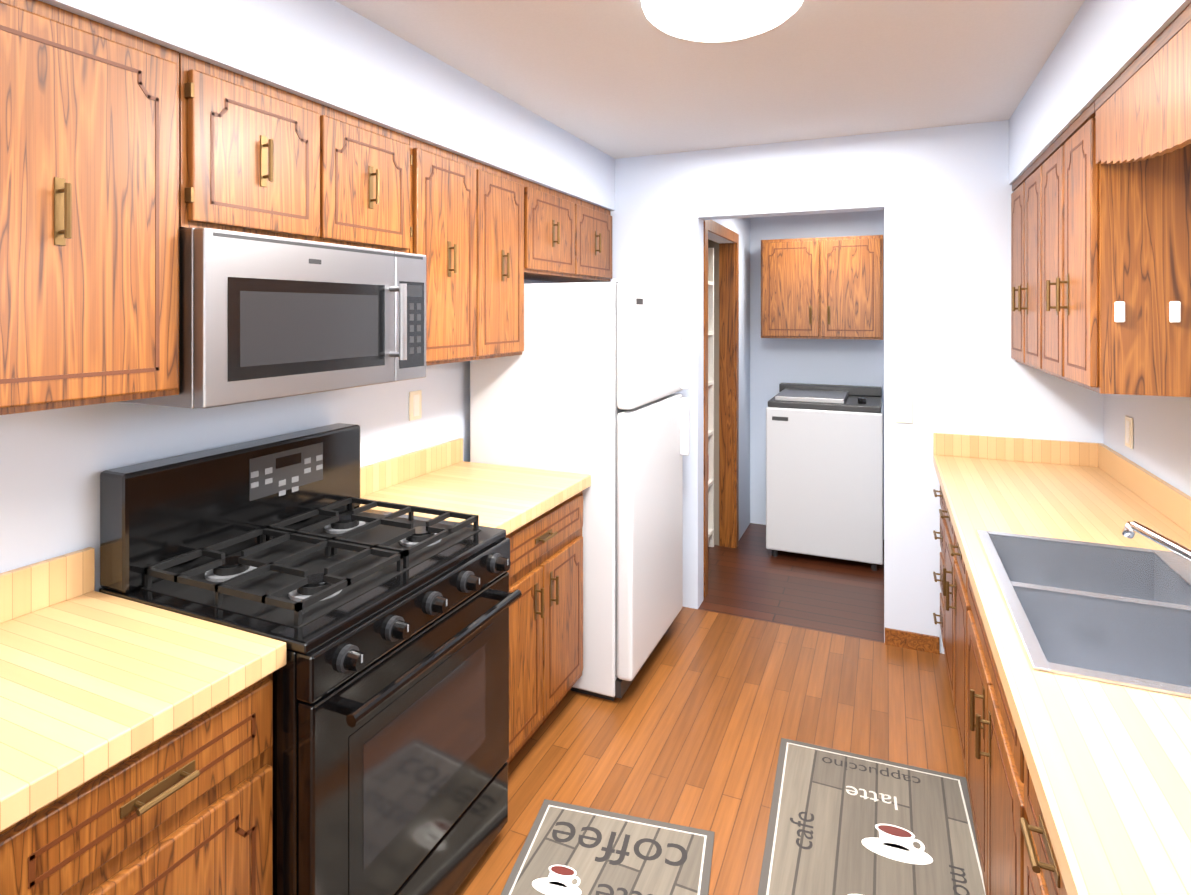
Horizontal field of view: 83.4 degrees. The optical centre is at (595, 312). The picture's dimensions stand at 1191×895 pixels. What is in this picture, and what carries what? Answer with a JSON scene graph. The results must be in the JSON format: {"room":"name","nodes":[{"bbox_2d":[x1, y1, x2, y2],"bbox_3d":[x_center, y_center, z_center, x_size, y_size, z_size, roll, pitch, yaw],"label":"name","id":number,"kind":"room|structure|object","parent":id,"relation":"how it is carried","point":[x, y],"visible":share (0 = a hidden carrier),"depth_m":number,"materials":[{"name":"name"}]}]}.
{"room":"kitchen","nodes":[
{"label":"kitchen","id":0,"kind":"room"},
{"bbox_2d":[0,279,558,591],"bbox_3d":[-1.166,0.356,1.778,0.100,2.422,4.813,0,0,24],"label":"wall","id":1,"kind":"structure","parent":0,"point":[54,463],"depth_m":1.68,"materials":[{"name":"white paint"}]},
{"bbox_2d":[0,547,94,622],"bbox_3d":[-1.567,0.603,0.698,0.020,0.099,1.912,0,0,24],"label":"backsplash","id":2,"kind":"structure","parent":1,"relation":"attached to","point":[31,587],"depth_m":1.48,"materials":[{"name":"beige wood"}]},
{"bbox_2d":[0,0,178,414],"bbox_3d":[-1.136,-0.194,1.291,0.336,0.744,0.478,0,0,24],"label":"upper cabinet","id":3,"kind":"object","parent":1,"relation":"attached to","point":[89,211],"visible":1,"depth_m":1.25,"materials":[{"name":"brown wood"}]},
{"bbox_2d":[179,53,412,252],"bbox_3d":[-0.874,-0.377,1.856,0.366,0.379,0.758,0,0,24],"label":"upper cabinet","id":4,"kind":"object","parent":1,"relation":"attached to","point":[258,157],"visible":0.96,"depth_m":1.68,"materials":[{"name":"brown wood"}]},
{"bbox_2d":[119,228,425,408],"bbox_3d":[-0.838,0.011,1.841,0.444,0.392,0.754,0,0,24],"label":"microwave","id":5,"kind":"object","parent":4,"relation":"attached to","point":[263,317],"visible":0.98,"depth_m":1.63,"materials":[{"name":"silver metal"}]},
{"bbox_2d":[409,390,421,420],"bbox_3d":[-0.718,0.369,2.667,0.010,0.115,0.072,0,0,24],"label":"electrical outlet","id":6,"kind":"object","parent":1,"relation":"attached to","point":[415,405],"visible":1,"depth_m":2.66,"materials":[{"name":"beige plastic"}]},
{"bbox_2d":[409,137,523,365],"bbox_3d":[-0.576,-0.195,2.539,0.366,0.744,0.724,0,0,24],"label":"upper cabinet","id":7,"kind":"object","parent":1,"relation":"attached to","point":[467,222],"visible":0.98,"depth_m":2.42,"materials":[{"name":"brown wood"}]},
{"bbox_2d":[522,178,611,282],"bbox_3d":[-0.234,-0.371,3.324,0.366,0.394,0.982,0,0,24],"label":"upper cabinet","id":8,"kind":"object","parent":1,"relation":"attached to","point":[567,238],"visible":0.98,"depth_m":3.17,"materials":[{"name":"brown wood"}]},
{"bbox_2d":[39,0,614,210],"bbox_3d":[-0.986,-0.711,1.633,0.345,0.287,4.692,0,0,24],"label":"soffit","id":9,"kind":"structure","parent":0,"point":[335,55],"depth_m":1.94,"materials":[{"name":"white paint"}]},
{"bbox_2d":[454,523,965,894],"bbox_3d":[0.368,1.607,1.956,2.772,0.080,6.363,0,0,24],"label":"floor","id":10,"kind":"structure","parent":0,"point":[700,718],"depth_m":2.61,"materials":[{"name":"brown wood"}]},
{"bbox_2d":[0,675,272,894],"bbox_3d":[-1.008,1.130,1.236,0.615,0.875,0.480,0,0,24],"label":"base cabinet","id":11,"kind":"object","parent":10,"relation":"on","point":[192,814],"depth_m":1.14,"materials":[{"name":"brown wood"}]},
{"bbox_2d":[0,591,285,834],"bbox_3d":[-1.284,0.675,0.575,0.636,0.045,1.912,0,0,24],"label":"countertop","id":12,"kind":"structure","parent":11,"relation":"on","point":[91,681],"depth_m":1.19,"materials":[{"name":"beige wood"}]},
{"bbox_2d":[99,423,521,894],"bbox_3d":[-0.683,0.970,1.774,0.740,1.195,0.756,0,0,24],"label":"stove","id":13,"kind":"object","parent":10,"relation":"on","point":[390,721],"visible":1,"depth_m":1.62,"materials":[{"name":"black metal"}]},
{"bbox_2d":[360,438,590,764],"bbox_3d":[-0.448,1.059,2.484,0.646,1.015,0.724,0,0,24],"label":"base cabinet","id":14,"kind":"object","parent":10,"relation":"on","point":[536,515],"visible":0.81,"depth_m":2.41,"materials":[{"name":"brown wood"}]},
{"bbox_2d":[470,279,689,700],"bbox_3d":[-0.039,0.715,3.109,0.805,1.702,0.729,0,0,24],"label":"fridge","id":15,"kind":"object","parent":10,"relation":"on","point":[593,379],"visible":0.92,"depth_m":2.75,"materials":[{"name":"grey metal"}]},
{"bbox_2d":[501,799,714,894],"bbox_3d":[-0.015,1.562,1.642,0.539,0.008,0.900,0,0,15],"label":"area rug","id":16,"kind":"object","parent":10,"relation":"on","point":[569,849],"visible":1,"depth_m":1.92,"materials":[{"name":"grey fabric"}]},
{"bbox_2d":[708,248,713,546],"bbox_3d":[0.485,0.547,4.218,0.360,2.037,0.720,0,0,24],"label":"shelf unit","id":17,"kind":"object","parent":10,"relation":"on","point":[710,397],"visible":0.08,"depth_m":4.46,"materials":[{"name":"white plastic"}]},
{"bbox_2d":[766,383,882,570],"bbox_3d":[1.530,1.035,4.428,0.690,1.060,0.622,0,0,24],"label":"washer","id":18,"kind":"object","parent":10,"relation":"on","point":[824,470],"visible":1,"depth_m":4.15,"materials":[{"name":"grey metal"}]},
{"bbox_2d":[758,738,985,894],"bbox_3d":[0.795,1.562,1.900,0.597,0.008,0.959,0,0,20],"label":"area rug","id":19,"kind":"object","parent":10,"relation":"on","point":[840,822],"visible":1,"depth_m":2.02,"materials":[{"name":"grey fabric"}]},
{"bbox_2d":[937,484,940,628],"bbox_3d":[1.809,1.128,2.826,0.615,0.875,0.268,0,0,24],"label":"base cabinet","id":20,"kind":"object","parent":10,"relation":"on","point":[940,484],"depth_m":3.00,"materials":[{"name":"brown wood"}]},
{"bbox_2d":[941,500,948,675],"bbox_3d":[1.664,1.129,2.492,0.615,0.875,0.460,0,0,24],"label":"base cabinet","id":21,"kind":"object","parent":10,"relation":"on","point":[944,515],"depth_m":2.76,"materials":[{"name":"brown wood"}]},
{"bbox_2d":[949,524,1008,847],"bbox_3d":[1.490,1.129,2.093,0.615,0.875,0.410,0,0,24],"label":"base cabinet","id":22,"kind":"object","parent":10,"relation":"on","point":[981,714],"depth_m":1.75,"materials":[{"name":"brown wood"}]},
{"bbox_2d":[933,456,1190,894],"bbox_3d":[0.975,0.672,0.942,0.641,0.040,4.388,0,0,24],"label":"countertop","id":23,"kind":"structure","parent":22,"relation":"on","point":[1108,765],"depth_m":1.08,"materials":[{"name":"beige wood"}]},
{"bbox_2d":[976,530,1190,697],"bbox_3d":[1.196,0.733,1.506,0.500,0.174,0.840,0,0,24],"label":"sink","id":24,"kind":"object","parent":23,"relation":"in","point":[1112,614],"visible":0.6,"depth_m":1.54,"materials":[{"name":"silver metal"}]},
{"bbox_2d":[1122,521,1190,560],"bbox_3d":[1.340,0.559,1.482,0.205,0.173,0.311,0,0,24],"label":"faucet","id":25,"kind":"object","parent":23,"relation":"on","point":[1131,529],"visible":1,"depth_m":1.58,"materials":[{"name":"silver metal"}]},
{"bbox_2d":[1009,720,1064,894],"bbox_3d":[0.959,1.130,0.874,0.615,0.875,0.449,0,0,24],"label":"base cabinet","id":26,"kind":"object","parent":10,"relation":"on","point":[1032,870],"depth_m":1.17,"materials":[{"name":"brown wood"}]},
{"bbox_2d":[335,0,1084,158],"bbox_3d":[0.059,-0.894,1.244,2.772,0.080,4.813,0,0,24],"label":"ceiling","id":27,"kind":"structure","parent":0,"point":[616,79],"depth_m":2.30,"materials":[{"name":"paint"}]},
{"bbox_2d":[641,0,802,41],"bbox_3d":[0.336,-0.805,1.770,0.430,0.099,0.430,0,0,24],"label":"ceiling light","id":28,"kind":"object","parent":27,"relation":"attached to","point":[712,20],"visible":1,"depth_m":1.74,"materials":[{"name":"white glass"}]},
{"bbox_2d":[708,218,751,544],"bbox_3d":[0.837,0.354,4.376,0.100,2.422,1.550,0,0,24],"label":"wall","id":29,"kind":"structure","parent":0,"point":[741,226],"depth_m":4.71,"materials":[{"name":"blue paint"}]},
{"bbox_2d":[703,220,738,597],"bbox_3d":[0.731,0.518,4.111,0.115,2.095,0.910,0,0,24],"label":"door frame","id":30,"kind":"structure","parent":29,"relation":"attached to","point":[729,395],"depth_m":4.45,"materials":[{"name":"brown wood"}]},
{"bbox_2d":[752,210,883,539],"bbox_3d":[1.681,0.354,4.799,1.050,2.422,0.100,0,0,24],"label":"wall","id":31,"kind":"structure","parent":0,"point":[767,366],"depth_m":4.84,"materials":[{"name":"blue paint"}]},
{"bbox_2d":[761,235,882,339],"bbox_3d":[1.556,-0.165,4.598,0.780,0.680,0.360,0,0,24],"label":"upper cabinets","id":32,"kind":"object","parent":31,"relation":"attached to","point":[823,288],"visible":1,"depth_m":4.45,"materials":[{"name":"brown wood"}]},
{"bbox_2d":[561,120,1103,653],"bbox_3d":[0.995,0.355,3.396,2.572,2.422,0.120,0,0,24],"label":"wall","id":33,"kind":"structure","parent":0,"point":[941,196],"depth_m":3.13,"materials":[{"name":"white paint"}]},
{"bbox_2d":[896,397,912,423],"bbox_3d":[1.444,0.456,3.126,0.072,0.120,0.015,0,0,24],"label":"switch plate","id":34,"kind":"object","parent":33,"relation":"attached to","point":[904,409],"visible":1,"depth_m":3.12,"materials":[{"name":"beige plastic"}]},
{"bbox_2d":[885,628,938,653],"bbox_3d":[1.474,1.529,3.115,0.230,0.075,0.013,0,0,24],"label":"baseboard","id":35,"kind":"structure","parent":33,"relation":"attached to","point":[912,640],"depth_m":3.11,"materials":[{"name":"brown wood"}]},
{"bbox_2d":[933,432,1096,467],"bbox_3d":[1.838,0.601,2.949,0.621,0.099,0.020,0,0,24],"label":"backsplash","id":36,"kind":"structure","parent":33,"relation":"attached to","point":[944,444],"depth_m":2.93,"materials":[{"name":"beige wood"}]},
{"bbox_2d":[1009,0,1190,184],"bbox_3d":[1.056,-0.711,0.744,0.345,0.287,4.692,0,0,24],"label":"soffit","id":37,"kind":"structure","parent":0,"point":[1100,47],"depth_m":1.86,"materials":[{"name":"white paint"}]},
{"bbox_2d":[1095,3,1190,163],"bbox_3d":[1.060,-0.442,1.132,0.022,0.249,1.406,0,0,24],"label":"valance","id":38,"kind":"object","parent":37,"relation":"attached to","point":[1143,105],"visible":1,"depth_m":1.41,"materials":[{"name":"brown wood"}]},
{"bbox_2d":[1104,394,1190,496],"bbox_3d":[1.284,0.357,0.712,0.100,2.422,4.813,0,0,24],"label":"wall","id":39,"kind":"structure","parent":0,"point":[1161,449],"depth_m":2.27,"materials":[{"name":"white paint"}]},
{"bbox_2d":[1011,178,1018,361],"bbox_3d":[1.927,-0.177,2.746,0.336,0.782,0.320,0,0,24],"label":"upper cabinet","id":40,"kind":"object","parent":39,"relation":"attached to","point":[1015,186],"depth_m":2.85,"materials":[{"name":"brown wood"}]},
{"bbox_2d":[1019,162,1034,368],"bbox_3d":[1.800,-0.176,2.453,0.336,0.782,0.320,0,0,24],"label":"upper cabinet","id":41,"kind":"object","parent":39,"relation":"attached to","point":[1027,179],"depth_m":2.60,"materials":[{"name":"brown wood"}]},
{"bbox_2d":[1035,141,1054,375],"bbox_3d":[1.672,-0.176,2.160,0.336,0.782,0.320,0,0,24],"label":"upper cabinet","id":42,"kind":"object","parent":39,"relation":"attached to","point":[1045,163],"depth_m":2.31,"materials":[{"name":"brown wood"}]},
{"bbox_2d":[1055,101,1190,396],"bbox_3d":[1.544,-0.176,1.867,0.336,0.782,0.319,0,0,24],"label":"upper cabinet","id":43,"kind":"object","parent":39,"relation":"attached to","point":[1100,278],"depth_m":1.76,"materials":[{"name":"brown wood"}]},
{"bbox_2d":[1125,416,1132,448],"bbox_3d":[2.008,0.449,2.516,0.010,0.115,0.072,0,0,24],"label":"electrical outlet","id":44,"kind":"object","parent":39,"relation":"attached to","point":[1128,431],"visible":0.98,"depth_m":2.50,"materials":[{"name":"beige plastic"}]},
{"bbox_2d":[1097,444,1190,535],"bbox_3d":[1.260,0.603,0.818,0.020,0.099,4.388,0,0,24],"label":"backsplash","id":45,"kind":"structure","parent":39,"relation":"attached to","point":[1168,500],"depth_m":2.28,"materials":[{"name":"beige wood"}]}
]}

